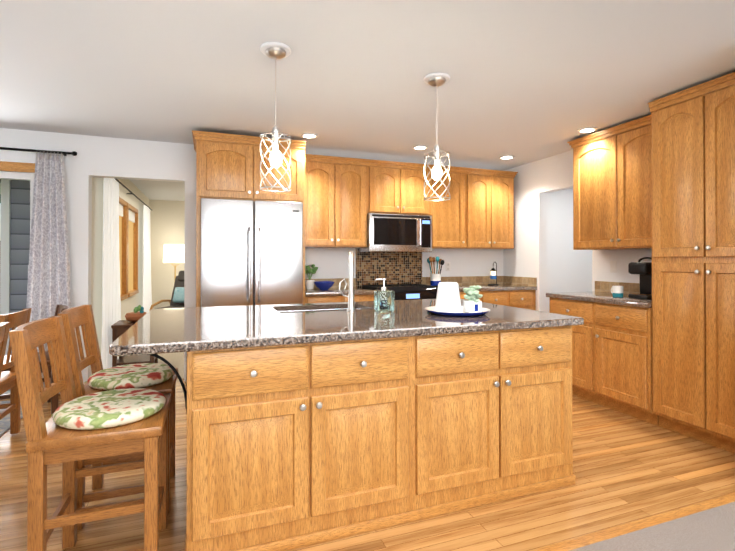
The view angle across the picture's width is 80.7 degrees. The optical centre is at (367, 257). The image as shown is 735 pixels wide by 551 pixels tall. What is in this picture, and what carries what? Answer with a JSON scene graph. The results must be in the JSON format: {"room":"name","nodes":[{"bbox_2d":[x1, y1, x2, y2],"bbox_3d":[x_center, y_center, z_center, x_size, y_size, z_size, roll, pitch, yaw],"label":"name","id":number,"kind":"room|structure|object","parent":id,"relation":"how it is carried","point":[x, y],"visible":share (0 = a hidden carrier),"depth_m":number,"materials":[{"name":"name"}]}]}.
{"room":"dining room and kitchen","nodes":[
{"label":"dining room and kitchen","id":0,"kind":"room"},
{"bbox_2d":[91,177,150,374],"bbox_3d":[-3.620,0.065,6.459,0.120,2.440,4.750,0,0,-20],"label":"wall","id":1,"kind":"structure","parent":0,"point":[128,305],"depth_m":4.78,"materials":[{"name":"white paint"}]},
{"bbox_2d":[101,178,151,368],"bbox_3d":[-3.450,0.165,6.340,0.116,2.179,4.250,0,0,-20],"label":"curtain","id":2,"kind":"object","parent":1,"relation":"hanging from","point":[111,306],"visible":0.83,"depth_m":4.88,"materials":[{"name":"white"}]},
{"bbox_2d":[119,197,138,300],"bbox_3d":[-3.521,-0.101,6.262,0.130,1.370,1.910,0,0,-20],"label":"window","id":3,"kind":"structure","parent":1,"relation":"in","point":[128,236],"depth_m":6.30,"materials":[{"name":"brown wood"}]},
{"bbox_2d":[117,352,183,378],"bbox_3d":[-2.051,1.317,7.026,3.460,0.064,4.750,0,0,-20],"label":"floor","id":4,"kind":"structure","parent":0,"point":[176,360],"depth_m":5.33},
{"bbox_2d":[111,320,157,366],"bbox_3d":[-2.588,0.998,4.845,0.420,0.545,0.420,0,0,-20],"label":"side table","id":5,"kind":"object","parent":4,"relation":"on","point":[120,328],"visible":0.38,"depth_m":4.70,"materials":[{"name":"brown wood"}]},
{"bbox_2d":[125,305,146,321],"bbox_3d":[-2.588,0.632,4.848,0.230,0.185,0.230,0,0,-20],"label":"bowl","id":6,"kind":"object","parent":5,"relation":"on","point":[135,316],"visible":0.98,"depth_m":4.78,"materials":[{"name":"brown ceramic"}]},
{"bbox_2d":[149,271,183,310],"bbox_3d":[-3.288,0.766,7.587,0.704,1.041,0.974,0,0,5],"label":"recliner","id":7,"kind":"object","parent":4,"relation":"on","point":[176,300],"visible":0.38,"depth_m":7.75,"materials":[{"name":"grey leather"}]},
{"bbox_2d":[163,244,183,282],"bbox_3d":[-3.732,0.524,8.391,0.430,1.535,0.430,0,0,-20],"label":"floor lamp","id":8,"kind":"object","parent":4,"relation":"on","point":[173,253],"visible":0.62,"depth_m":8.22,"materials":[{"name":"white fabric"}]},
{"bbox_2d":[151,200,184,308],"bbox_3d":[-2.838,0.082,9.211,3.180,2.440,0.120,0,0,-20],"label":"wall","id":9,"kind":"structure","parent":0,"point":[167,221],"depth_m":8.69,"materials":[{"name":"white paint"}]},
{"bbox_2d":[0,128,591,382],"bbox_3d":[-0.829,0.056,4.888,8.800,2.440,0.120,0,0,-20],"label":"wall","id":10,"kind":"structure","parent":0,"point":[569,268],"depth_m":4.40,"materials":[{"name":"white paint"}]},
{"bbox_2d":[0,161,34,394],"bbox_3d":[-3.802,0.202,3.773,1.690,2.135,0.108,0,0,-20],"label":"door frame","id":11,"kind":"structure","parent":10,"relation":"attached to","point":[14,168],"depth_m":3.97,"materials":[{"name":"white plastic"}]},
{"bbox_2d":[0,147,76,393],"bbox_3d":[-3.792,0.130,3.660,2.290,2.237,0.145,0,0,-20],"label":"curtain","id":12,"kind":"object","parent":10,"relation":"hanging from","point":[48,288],"visible":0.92,"depth_m":3.95,"materials":[{"name":"fabric"}]},
{"bbox_2d":[305,158,368,247],"bbox_3d":[-0.409,-0.574,4.797,0.758,0.930,0.342,0,0,-20],"label":"upper cabinet","id":13,"kind":"object","parent":10,"relation":"attached to","point":[344,196],"depth_m":4.65,"materials":[{"name":"brown wood"}]},
{"bbox_2d":[356,248,421,286],"bbox_3d":[0.269,-0.025,5.219,0.866,0.795,0.009,0,0,-20],"label":"backsplash","id":14,"kind":"structure","parent":10,"relation":"attached to","point":[396,267],"depth_m":5.21,"materials":[{"name":"brown tile"}]},
{"bbox_2d":[369,162,432,217],"bbox_3d":[0.312,-0.763,5.062,0.779,0.550,0.342,0,0,-20],"label":"upper cabinet","id":15,"kind":"object","parent":10,"relation":"attached to","point":[394,188],"depth_m":4.90,"materials":[{"name":"brown wood"}]},
{"bbox_2d":[359,213,431,251],"bbox_3d":[0.329,-0.271,5.014,0.770,0.421,0.414,0,0,-20],"label":"microwave","id":16,"kind":"object","parent":15,"relation":"attached to","point":[397,233],"visible":1,"depth_m":4.85,"materials":[{"name":"silver metal"}]},
{"bbox_2d":[446,262,449,270],"bbox_3d":[1.025,0.122,5.498,0.070,0.115,0.008,0,0,-20],"label":"electrical outlet plate","id":17,"kind":"object","parent":10,"relation":"attached to","point":[447,263],"depth_m":5.49,"materials":[{"name":"white plastic"}]},
{"bbox_2d":[432,166,468,248],"bbox_3d":[0.904,-0.571,5.278,0.481,0.930,0.342,0,0,-20],"label":"upper cabinet","id":18,"kind":"object","parent":10,"relation":"attached to","point":[450,220],"depth_m":5.14,"materials":[{"name":"brown wood"}]},
{"bbox_2d":[469,170,516,248],"bbox_3d":[1.463,-0.570,5.483,0.710,0.930,0.342,0,0,-20],"label":"upper cabinet","id":19,"kind":"object","parent":10,"relation":"attached to","point":[491,194],"depth_m":5.33,"materials":[{"name":"brown wood"}]},
{"bbox_2d":[0,378,734,550],"bbox_3d":[-0.259,1.296,3.325,8.800,0.060,3.435,0,0,-20],"label":"floor","id":20,"kind":"structure","parent":0,"point":[627,469],"depth_m":2.26,"materials":[{"name":"brown wood"}]},
{"bbox_2d":[0,401,22,436],"bbox_3d":[-3.451,1.257,2.547,1.970,0.010,2.140,0,0,-20],"label":"area rug","id":21,"kind":"object","parent":20,"relation":"on","point":[4,424],"depth_m":3.31,"materials":[{"name":"grey carpet"}]},
{"bbox_2d":[0,322,9,378],"bbox_3d":[-2.155,0.805,2.151,0.510,0.884,0.440,0,0,-20],"label":"dining chair","id":22,"kind":"object","parent":21,"relation":"on","point":[4,328],"visible":1,"depth_m":2.39,"materials":[{"name":"brown wood"}]},
{"bbox_2d":[0,308,31,433],"bbox_3d":[-2.584,0.810,2.857,0.510,0.884,0.440,0,0,-20],"label":"dining chair","id":23,"kind":"object","parent":21,"relation":"on","point":[8,380],"visible":0.58,"depth_m":2.99,"materials":[{"name":"brown wood"}]},
{"bbox_2d":[0,304,67,414],"bbox_3d":[-2.748,0.836,3.521,0.503,0.839,0.440,0,0,-40],"label":"dining chair","id":24,"kind":"object","parent":21,"relation":"on","point":[60,308],"visible":0.29,"depth_m":3.45,"materials":[{"name":"brown wood"}]},
{"bbox_2d":[9,316,170,550],"bbox_3d":[-1.092,0.757,1.763,0.501,0.999,0.440,0,0,-20],"label":"stool","id":25,"kind":"object","parent":20,"relation":"on","point":[71,432],"visible":1,"depth_m":1.63,"materials":[{"name":"brown wood"}]},
{"bbox_2d":[58,305,177,530],"bbox_3d":[-1.267,0.760,2.242,0.501,0.999,0.440,0,0,-20],"label":"stool","id":26,"kind":"object","parent":20,"relation":"on","point":[160,377],"visible":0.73,"depth_m":2.15,"materials":[{"name":"brown wood"}]},
{"bbox_2d":[192,130,305,306],"bbox_3d":[-1.193,0.072,4.329,1.028,2.400,0.675,0,0,-20],"label":"tall cabinet","id":27,"kind":"object","parent":20,"relation":"on","point":[227,166],"visible":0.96,"depth_m":4.01,"materials":[{"name":"brown wood"}]},
{"bbox_2d":[201,198,302,306],"bbox_3d":[-1.154,0.375,4.276,0.910,1.795,0.798,0,0,-20],"label":"fridge","id":28,"kind":"object","parent":20,"relation":"on","point":[251,252],"visible":0.46,"depth_m":3.94,"materials":[{"name":"grey metal"}]},
{"bbox_2d":[305,278,374,302],"bbox_3d":[-0.352,0.759,4.643,0.760,1.030,0.655,0,0,-20],"label":"base cabinet","id":29,"kind":"object","parent":20,"relation":"on","point":[315,294],"visible":0.12,"depth_m":4.42,"materials":[{"name":"brown wood"}]},
{"bbox_2d":[305,264,317,288],"bbox_3d":[-0.638,0.211,4.718,0.211,0.275,0.180,0,0,-20],"label":"potted plant","id":30,"kind":"object","parent":29,"relation":"on","point":[309,283],"visible":0.88,"depth_m":4.69,"materials":[{"name":"green plant"}]},
{"bbox_2d":[314,281,333,289],"bbox_3d":[-0.464,0.306,4.616,0.224,0.085,0.224,0,0,-20],"label":"bowl","id":31,"kind":"object","parent":29,"relation":"on","point":[323,285],"visible":1,"depth_m":4.54,"materials":[{"name":"blue ceramic"}]},
{"bbox_2d":[117,323,583,550],"bbox_3d":[-0.094,0.816,2.603,2.212,0.892,1.308,0,0,-20],"label":"kitchen island","id":32,"kind":"object","parent":20,"relation":"on","point":[308,424],"depth_m":1.97,"materials":[{"name":"brown wood"}]},
{"bbox_2d":[109,299,583,355],"bbox_3d":[-0.109,0.358,2.616,2.310,0.040,1.320,0,0,-20],"label":"island countertop","id":33,"kind":"structure","parent":32,"relation":"on","point":[191,326],"depth_m":2.23,"materials":[{"name":"grey stone"}]},
{"bbox_2d":[339,251,355,311],"bbox_3d":[-0.132,0.149,2.750,0.138,0.377,0.171,0,0,-20],"label":"faucet","id":34,"kind":"object","parent":33,"relation":"on","point":[351,306],"visible":1,"depth_m":2.69,"materials":[{"name":"silver metal"}]},
{"bbox_2d":[374,278,394,311],"bbox_3d":[0.103,0.235,2.716,0.107,0.204,0.104,0,0,-20],"label":"soap dispenser","id":35,"kind":"object","parent":33,"relation":"on","point":[384,299],"visible":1,"depth_m":2.67,"materials":[{"name":"clear glass"}]},
{"bbox_2d":[425,306,489,315],"bbox_3d":[0.536,0.323,2.586,0.384,0.026,0.384,0,0,-20],"label":"platter","id":36,"kind":"object","parent":33,"relation":"on","point":[463,313],"visible":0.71,"depth_m":2.44,"materials":[{"name":"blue ceramic"}]},
{"bbox_2d":[434,282,462,312],"bbox_3d":[0.481,0.236,2.577,0.172,0.182,0.172,0,0,-20],"label":"canister","id":37,"kind":"object","parent":36,"relation":"on","point":[448,297],"visible":0.88,"depth_m":2.52,"materials":[{"name":"white ceramic"}]},
{"bbox_2d":[463,285,482,312],"bbox_3d":[0.632,0.247,2.579,0.113,0.161,0.132,0,0,-20],"label":"potted plant","id":38,"kind":"object","parent":36,"relation":"on","point":[472,303],"visible":1,"depth_m":2.55,"materials":[{"name":"green plant"}]},
{"bbox_2d":[360,284,437,299],"bbox_3d":[0.378,0.795,4.873,0.756,0.962,0.701,0,0,-20],"label":"range","id":39,"kind":"object","parent":20,"relation":"on","point":[410,291],"visible":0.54,"depth_m":4.63,"materials":[{"name":"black metal"}]},
{"bbox_2d":[460,292,481,300],"bbox_3d":[0.960,0.835,5.138,0.505,0.885,0.628,0,0,-20],"label":"base cabinet","id":40,"kind":"object","parent":20,"relation":"on","point":[462,294],"depth_m":4.86,"materials":[{"name":"brown wood"}]},
{"bbox_2d":[482,288,509,305],"bbox_3d":[1.369,0.836,5.288,0.365,0.885,0.628,0,0,-20],"label":"base cabinet","id":41,"kind":"object","parent":20,"relation":"on","point":[500,296],"depth_m":5.01,"materials":[{"name":"brown wood"}]},
{"bbox_2d":[510,288,536,309],"bbox_3d":[1.733,0.836,5.421,0.412,0.885,0.628,0,0,-20],"label":"base cabinet","id":42,"kind":"object","parent":20,"relation":"on","point":[517,292],"depth_m":5.14,"materials":[{"name":"brown wood"}]},
{"bbox_2d":[423,284,533,291],"bbox_3d":[1.327,0.373,5.270,1.282,0.040,0.637,0,0,-20],"label":"countertop","id":43,"kind":"structure","parent":42,"relation":"on","point":[485,287],"depth_m":5.19,"materials":[{"name":"stone"}]},
{"bbox_2d":[427,256,443,285],"bbox_3d":[0.814,0.171,5.170,0.206,0.361,0.208,0,0,-20],"label":"utensil crock","id":44,"kind":"object","parent":43,"relation":"on","point":[435,278],"visible":0.94,"depth_m":5.12,"materials":[{"name":"blue ceramic"}]},
{"bbox_2d":[488,262,498,284],"bbox_3d":[1.599,0.207,5.500,0.130,0.294,0.130,0,0,-20],"label":"lantern lamp","id":45,"kind":"object","parent":43,"relation":"on","point":[493,275],"visible":1,"depth_m":5.48,"materials":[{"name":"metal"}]},
{"bbox_2d":[546,281,658,425],"bbox_3d":[2.195,0.754,3.810,0.655,1.030,1.038,0,0,-20],"label":"base cabinet","id":46,"kind":"object","parent":20,"relation":"on","point":[611,352],"visible":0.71,"depth_m":3.54,"materials":[{"name":"brown wood"}]},
{"bbox_2d":[611,286,623,296],"bbox_3d":[2.149,0.295,3.734,0.086,0.095,0.113,0,0,-20],"label":"mug","id":47,"kind":"object","parent":46,"relation":"on","point":[617,291],"visible":1,"depth_m":3.69,"materials":[{"name":"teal ceramic"}]},
{"bbox_2d":[628,257,651,298],"bbox_3d":[2.319,0.171,3.591,0.240,0.343,0.170,0,0,-20],"label":"coffee maker","id":48,"kind":"object","parent":46,"relation":"on","point":[643,270],"visible":0.71,"depth_m":3.57,"materials":[{"name":"black plastic"}]},
{"bbox_2d":[533,493,734,550],"bbox_3d":[1.086,1.273,-0.347,8.800,0.064,4.385,0,0,-20],"label":"floor carpet","id":49,"kind":"object","parent":20,"relation":"on","point":[708,525],"depth_m":1.96,"materials":[{"name":"grey carpet"}]},
{"bbox_2d":[648,72,734,453],"bbox_3d":[2.525,0.057,2.926,0.645,2.415,0.849,0,0,-20],"label":"pantry","id":50,"kind":"object","parent":20,"relation":"on","point":[693,239],"visible":1,"depth_m":2.92,"materials":[{"name":"brown wood"}]},
{"bbox_2d":[0,0,734,200],"bbox_3d":[-0.301,-1.223,3.455,9.040,0.100,12.690,0,0,-20],"label":"ceiling","id":51,"kind":"structure","parent":0,"point":[529,81],"depth_m":2.71,"materials":[{"name":"white paint"}]},
{"bbox_2d":[260,42,291,191],"bbox_3d":[-0.520,-0.780,2.450,0.176,0.798,0.176,0,0,-20],"label":"pendant light","id":52,"kind":"object","parent":51,"relation":"hanging from","point":[275,51],"visible":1,"depth_m":2.43,"materials":[{"name":"white metal"}]},
{"bbox_2d":[300,133,318,138],"bbox_3d":[-0.557,-1.163,4.154,0.175,0.011,0.175,0,0,-29],"label":"recessed light","id":53,"kind":"object","parent":51,"relation":"in","point":[305,135],"depth_m":4.14,"materials":[{"name":"white"}]},
{"bbox_2d":[412,145,427,149],"bbox_3d":[0.559,-1.160,4.595,0.175,0.011,0.175,0,0,-26],"label":"recessed light","id":54,"kind":"object","parent":51,"relation":"in","point":[424,147],"depth_m":4.58,"materials":[{"name":"white"}]},
{"bbox_2d":[423,73,450,200],"bbox_3d":[0.456,-0.777,2.840,0.176,0.798,0.176,0,0,-20],"label":"pendant light","id":55,"kind":"object","parent":51,"relation":"hanging from","point":[436,79],"visible":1,"depth_m":2.81,"materials":[{"name":"white metal"}]},
{"bbox_2d":[499,155,514,159],"bbox_3d":[1.622,-1.158,5.037,0.175,0.011,0.175,0,0,-26],"label":"recessed light","id":56,"kind":"object","parent":51,"relation":"in","point":[502,157],"depth_m":5.03,"materials":[{"name":"white"}]},
{"bbox_2d":[577,127,597,133],"bbox_3d":[2.020,-1.164,3.980,0.175,0.011,0.175,0,0,-29],"label":"recessed light","id":57,"kind":"object","parent":51,"relation":"in","point":[589,129],"depth_m":3.97,"materials":[{"name":"white"}]},
{"bbox_2d":[503,150,651,311],"bbox_3d":[2.470,0.052,4.196,0.120,2.440,3.450,0,0,-20],"label":"wall","id":58,"kind":"structure","parent":0,"point":[536,182],"depth_m":5.19,"materials":[{"name":"white paint"}]},
{"bbox_2d":[567,115,651,249],"bbox_3d":[2.327,-0.610,3.864,0.375,1.070,1.034,0,0,-20],"label":"upper cabinet","id":59,"kind":"object","parent":58,"relation":"attached to","point":[611,188],"visible":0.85,"depth_m":3.82,"materials":[{"name":"brown wood"}]},
{"bbox_2d":[610,261,616,272],"bbox_3d":[2.394,0.094,4.216,0.008,0.115,0.070,0,0,-20],"label":"electrical outlet plate","id":60,"kind":"object","parent":58,"relation":"attached to","point":[613,266],"depth_m":4.21,"materials":[{"name":"white plastic"}]},
{"label":"outside","id":61,"kind":"structure","parent":0,"visible":0},
{"bbox_2d":[0,179,29,390],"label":"glass door","id":62,"kind":"structure","parent":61,"point":[14,227],"depth_m":4.85,"materials":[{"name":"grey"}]}
]}

